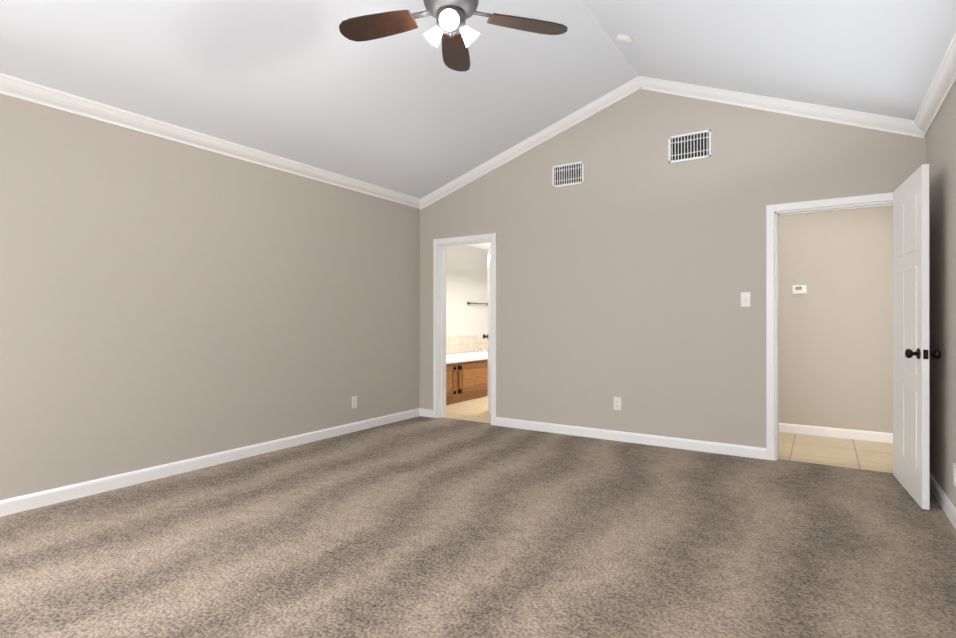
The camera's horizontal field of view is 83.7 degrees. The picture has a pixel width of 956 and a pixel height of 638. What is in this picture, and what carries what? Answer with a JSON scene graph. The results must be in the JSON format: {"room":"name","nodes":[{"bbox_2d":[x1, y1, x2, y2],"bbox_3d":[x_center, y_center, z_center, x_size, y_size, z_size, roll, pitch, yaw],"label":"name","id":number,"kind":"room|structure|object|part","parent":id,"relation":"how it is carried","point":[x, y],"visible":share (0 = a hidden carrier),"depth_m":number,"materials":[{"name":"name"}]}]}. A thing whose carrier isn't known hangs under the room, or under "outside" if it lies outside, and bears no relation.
{"room":"empty bedroom","nodes":[
{"label":"empty bedroom","id":0,"kind":"room"},
{"bbox_2d":[0,94,419,499],"bbox_3d":[-2.447,-0.176,3.613,0.120,2.610,6.320,0,0,33],"label":"wall","id":1,"kind":"structure","parent":0,"point":[163,301],"depth_m":3.88,"materials":[{"name":"beige paint"}]},
{"bbox_2d":[0,408,419,516],"bbox_3d":[-2.358,1.084,3.626,0.015,0.090,6.200,0,0,33],"label":"baseboard","id":2,"kind":"structure","parent":1,"relation":"attached to","point":[13,505],"depth_m":3.87,"materials":[{"name":"white paint"}]},
{"bbox_2d":[0,73,420,208],"bbox_3d":[-2.342,-1.353,3.600,0.072,0.126,6.270,0,0,33],"label":"crown molding","id":3,"kind":"structure","parent":1,"relation":"attached to","point":[15,87],"depth_m":3.84,"materials":[{"name":"white paint"}]},
{"bbox_2d":[351,396,356,407],"bbox_3d":[-1.243,0.836,5.358,0.008,0.118,0.072,0,0,33],"label":"electrical outlet","id":4,"kind":"object","parent":1,"relation":"attached to","point":[353,401],"visible":1,"depth_m":5.36,"materials":[{"name":"white plastic"}]},
{"bbox_2d":[443,396,490,422],"bbox_3d":[0.511,1.162,7.713,2.640,0.060,3.660,0,0,33],"label":"floor","id":5,"kind":"structure","parent":0,"point":[476,410],"depth_m":6.59,"materials":[{"name":"beige tile"}]},
{"bbox_2d":[446,349,487,404],"bbox_3d":[-0.140,0.792,8.104,0.873,0.682,3.458,0,0,33],"label":"bathroom vanity","id":6,"kind":"object","parent":5,"relation":"on","point":[466,376],"visible":0.27,"depth_m":7.39,"materials":[{"name":"brown wood"}]},
{"bbox_2d":[446,245,487,353],"bbox_3d":[-0.596,-0.092,8.322,0.120,2.450,3.600,0,0,33],"label":"wall","id":7,"kind":"structure","parent":0,"point":[466,274],"depth_m":8.84,"materials":[{"name":"white paint"}]},
{"bbox_2d":[446,336,487,353],"bbox_3d":[-0.506,0.421,8.342,0.008,0.262,3.468,0,0,33],"label":"tile backsplash","id":8,"kind":"structure","parent":7,"relation":"attached to","point":[464,344],"depth_m":8.80,"materials":[{"name":"beige tile"}]},
{"bbox_2d":[0,0,955,198],"bbox_3d":[-0.444,-1.832,2.393,4.810,0.940,6.440,0,0,33],"label":"ceiling","id":9,"kind":"structure","parent":0,"point":[409,113],"depth_m":3.61,"materials":[{"name":"white paint"}]},
{"bbox_2d":[339,0,566,71],"bbox_3d":[-0.148,-1.715,2.336,1.072,0.974,1.048,0,0,33],"label":"fan","id":10,"kind":"object","parent":9,"relation":"hanging from","point":[459,37],"visible":1,"depth_m":2.44,"materials":[{"name":"brown wood"}]},
{"bbox_3d":[-0.136,-1.293,2.373,0.236,0.129,0.255,0,0,33],"label":"lamp shade","id":11,"kind":"part","parent":10,"relation":"part of","materials":[{"name":"white glass"}]},
{"bbox_2d":[616,34,632,44],"bbox_3d":[1.112,-2.118,4.042,0.128,0.076,0.132,0,0,33],"label":"smoke detector","id":12,"kind":"object","parent":9,"relation":"attached to","point":[622,39],"visible":0.96,"depth_m":4.01,"materials":[{"name":"white plastic"}]},
{"bbox_2d":[0,416,955,637],"bbox_3d":[-0.428,1.158,2.415,4.570,0.060,6.260,0,0,33],"label":"floor carpet","id":13,"kind":"object","parent":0,"point":[422,527],"visible":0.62,"depth_m":2.62,"materials":[{"name":"beige carpet"}]},
{"bbox_2d":[466,243,490,249],"bbox_3d":[0.527,-1.268,7.740,2.640,0.100,3.600,0,0,33],"label":"ceiling","id":14,"kind":"structure","parent":0,"point":[486,246],"depth_m":8.83,"materials":[{"name":"white paint"}]},
{"bbox_2d":[420,89,925,447],"bbox_3d":[1.220,-0.575,5.079,4.690,3.410,0.120,0,0,33],"label":"wall","id":15,"kind":"structure","parent":0,"point":[631,268],"depth_m":4.81,"materials":[{"name":"beige paint"}]},
{"bbox_2d":[420,408,432,417],"bbox_3d":[-0.597,1.086,6.170,0.212,0.090,0.015,0,0,33],"label":"baseboard","id":16,"kind":"structure","parent":15,"relation":"attached to","point":[426,412],"depth_m":6.16,"materials":[{"name":"white paint"}]},
{"bbox_2d":[441,246,443,417],"bbox_3d":[-0.406,0.146,6.129,0.010,1.971,0.032,0,0,33],"label":"door frame","id":17,"kind":"object","parent":15,"relation":"attached to","point":[442,332],"visible":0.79,"depth_m":6.12,"materials":[{"name":"white paint"}]},
{"bbox_2d":[433,233,496,425],"bbox_3d":[-0.121,0.110,5.942,0.836,2.043,0.152,0,0,33],"label":"door frame","id":18,"kind":"structure","parent":15,"relation":"attached to","point":[493,327],"depth_m":6.08,"materials":[{"name":"white paint"}]},
{"bbox_2d":[442,241,490,246],"bbox_3d":[-0.120,-0.835,5.945,0.692,0.010,0.032,0,0,33],"label":"door frame","id":19,"kind":"object","parent":15,"relation":"attached to","point":[466,244],"visible":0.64,"depth_m":5.94,"materials":[{"name":"white paint"}]},
{"bbox_2d":[483,247,490,414],"bbox_3d":[0.163,0.141,6.192,0.493,1.964,0.577,0,0,33],"label":"bathroom door","id":20,"kind":"structure","parent":15,"relation":"in","point":[488,336],"depth_m":6.27,"materials":[{"name":"white paint"}]},
{"bbox_2d":[552,161,583,187],"bbox_3d":[0.879,-1.415,5.222,0.330,0.215,0.010,0,0,33],"label":"air vent","id":21,"kind":"object","parent":15,"relation":"in","point":[567,174],"visible":1,"depth_m":5.22,"materials":[{"name":"grey metal"}]},
{"bbox_2d":[614,397,620,409],"bbox_3d":[1.295,0.785,4.952,0.072,0.118,0.008,0,0,33],"label":"electrical outlet","id":22,"kind":"object","parent":15,"relation":"attached to","point":[617,403],"visible":1,"depth_m":4.95,"materials":[{"name":"white plastic"}]},
{"bbox_2d":[496,417,765,459],"bbox_3d":[1.256,1.085,4.973,2.529,0.090,0.015,0,0,33],"label":"baseboard","id":23,"kind":"structure","parent":15,"relation":"attached to","point":[710,447],"depth_m":4.83,"materials":[{"name":"white paint"}]},
{"bbox_2d":[419,76,924,209],"bbox_3d":[1.219,-1.763,4.966,4.635,0.983,0.072,0,0,33],"label":"crown molding","id":24,"kind":"structure","parent":15,"relation":"attached to","point":[895,125],"depth_m":4.57,"materials":[{"name":"white paint"}]},
{"bbox_2d":[668,129,710,162],"bbox_3d":[1.827,-1.490,4.610,0.350,0.235,0.010,0,0,33],"label":"air vent","id":25,"kind":"object","parent":15,"relation":"in","point":[689,146],"visible":1,"depth_m":4.61,"materials":[{"name":"grey metal"}]},
{"bbox_2d":[741,292,750,306],"bbox_3d":[2.191,-0.160,4.367,0.072,0.118,0.021,0,0,33],"label":"light switch","id":26,"kind":"object","parent":15,"relation":"attached to","point":[745,299],"visible":1,"depth_m":4.37,"materials":[{"name":"white plastic"}]},
{"bbox_2d":[777,214,778,459],"bbox_3d":[2.419,0.144,4.301,0.010,1.971,0.032,0,0,33],"label":"door frame","id":27,"kind":"object","parent":15,"relation":"attached to","point":[777,337],"visible":0.93,"depth_m":4.29,"materials":[{"name":"white paint"}]},
{"bbox_2d":[766,192,892,460],"bbox_3d":[2.708,0.108,4.114,0.843,2.043,0.152,0,0,33],"label":"door frame","id":28,"kind":"structure","parent":15,"relation":"attached to","point":[770,333],"depth_m":4.25,"materials":[{"name":"white paint"}]},
{"bbox_2d":[778,204,892,215],"bbox_3d":[2.733,-0.837,4.099,0.757,0.010,0.032,0,0,33],"label":"door frame","id":29,"kind":"object","parent":15,"relation":"attached to","point":[862,207],"visible":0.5,"depth_m":4.09,"materials":[{"name":"white paint"}]},
{"bbox_2d":[893,164,940,509],"bbox_3d":[2.841,0.105,3.468,0.168,2.032,0.787,0,0,33],"label":"door","id":30,"kind":"structure","parent":15,"relation":"in","point":[912,353],"depth_m":3.32,"materials":[{"name":"white paint"}]},
{"bbox_2d":[779,432,892,472],"bbox_3d":[2.679,1.160,4.923,2.310,0.060,1.325,0,0,33],"label":"floor","id":31,"kind":"structure","parent":0,"point":[856,454],"depth_m":4.55,"materials":[{"name":"beige tile"}]},
{"bbox_2d":[779,206,892,432],"bbox_3d":[2.956,-0.140,5.463,2.190,2.540,0.120,0,0,33],"label":"wall","id":32,"kind":"structure","parent":0,"point":[836,346],"depth_m":5.09,"materials":[{"name":"beige paint"}]},
{"bbox_2d":[792,285,806,293],"bbox_3d":[3.159,-0.290,5.243,0.124,0.092,0.030,0,0,33],"label":"thermostat","id":33,"kind":"object","parent":32,"relation":"attached to","point":[799,289],"visible":1,"depth_m":5.23,"materials":[{"name":"white plastic"}]},
{"bbox_2d":[779,423,892,442],"bbox_3d":[2.970,1.085,5.372,2.070,0.090,0.015,0,0,33],"label":"baseboard","id":34,"kind":"structure","parent":32,"relation":"attached to","point":[884,437],"depth_m":5.07,"materials":[{"name":"white paint"}]},
{"bbox_2d":[926,83,955,507],"bbox_3d":[1.869,-0.178,1.650,0.120,2.610,7.705,0,0,33],"label":"wall","id":35,"kind":"structure","parent":0,"point":[941,148],"depth_m":3.22,"materials":[{"name":"beige paint"}]},
{"bbox_2d":[914,32,955,135],"bbox_3d":[1.437,-1.358,1.159,0.072,0.126,6.270,0,0,33],"label":"crown molding","id":36,"kind":"structure","parent":35,"relation":"attached to","point":[941,87],"depth_m":3.11,"materials":[{"name":"white paint"}]},
{"bbox_2d":[930,472,955,528],"bbox_3d":[1.469,1.082,1.155,0.015,0.090,6.200,0,0,33],"label":"baseboard","id":37,"kind":"structure","parent":35,"relation":"attached to","point":[944,501],"depth_m":3.15,"materials":[{"name":"white paint"}]},
{"bbox_2d":[953,463,955,486],"bbox_3d":[2.622,0.859,2.934,0.008,0.118,0.072,0,0,33],"label":"electrical outlet","id":38,"kind":"object","parent":35,"relation":"attached to","point":[954,474],"visible":1,"depth_m":2.92,"materials":[{"name":"white plastic"}]}
]}

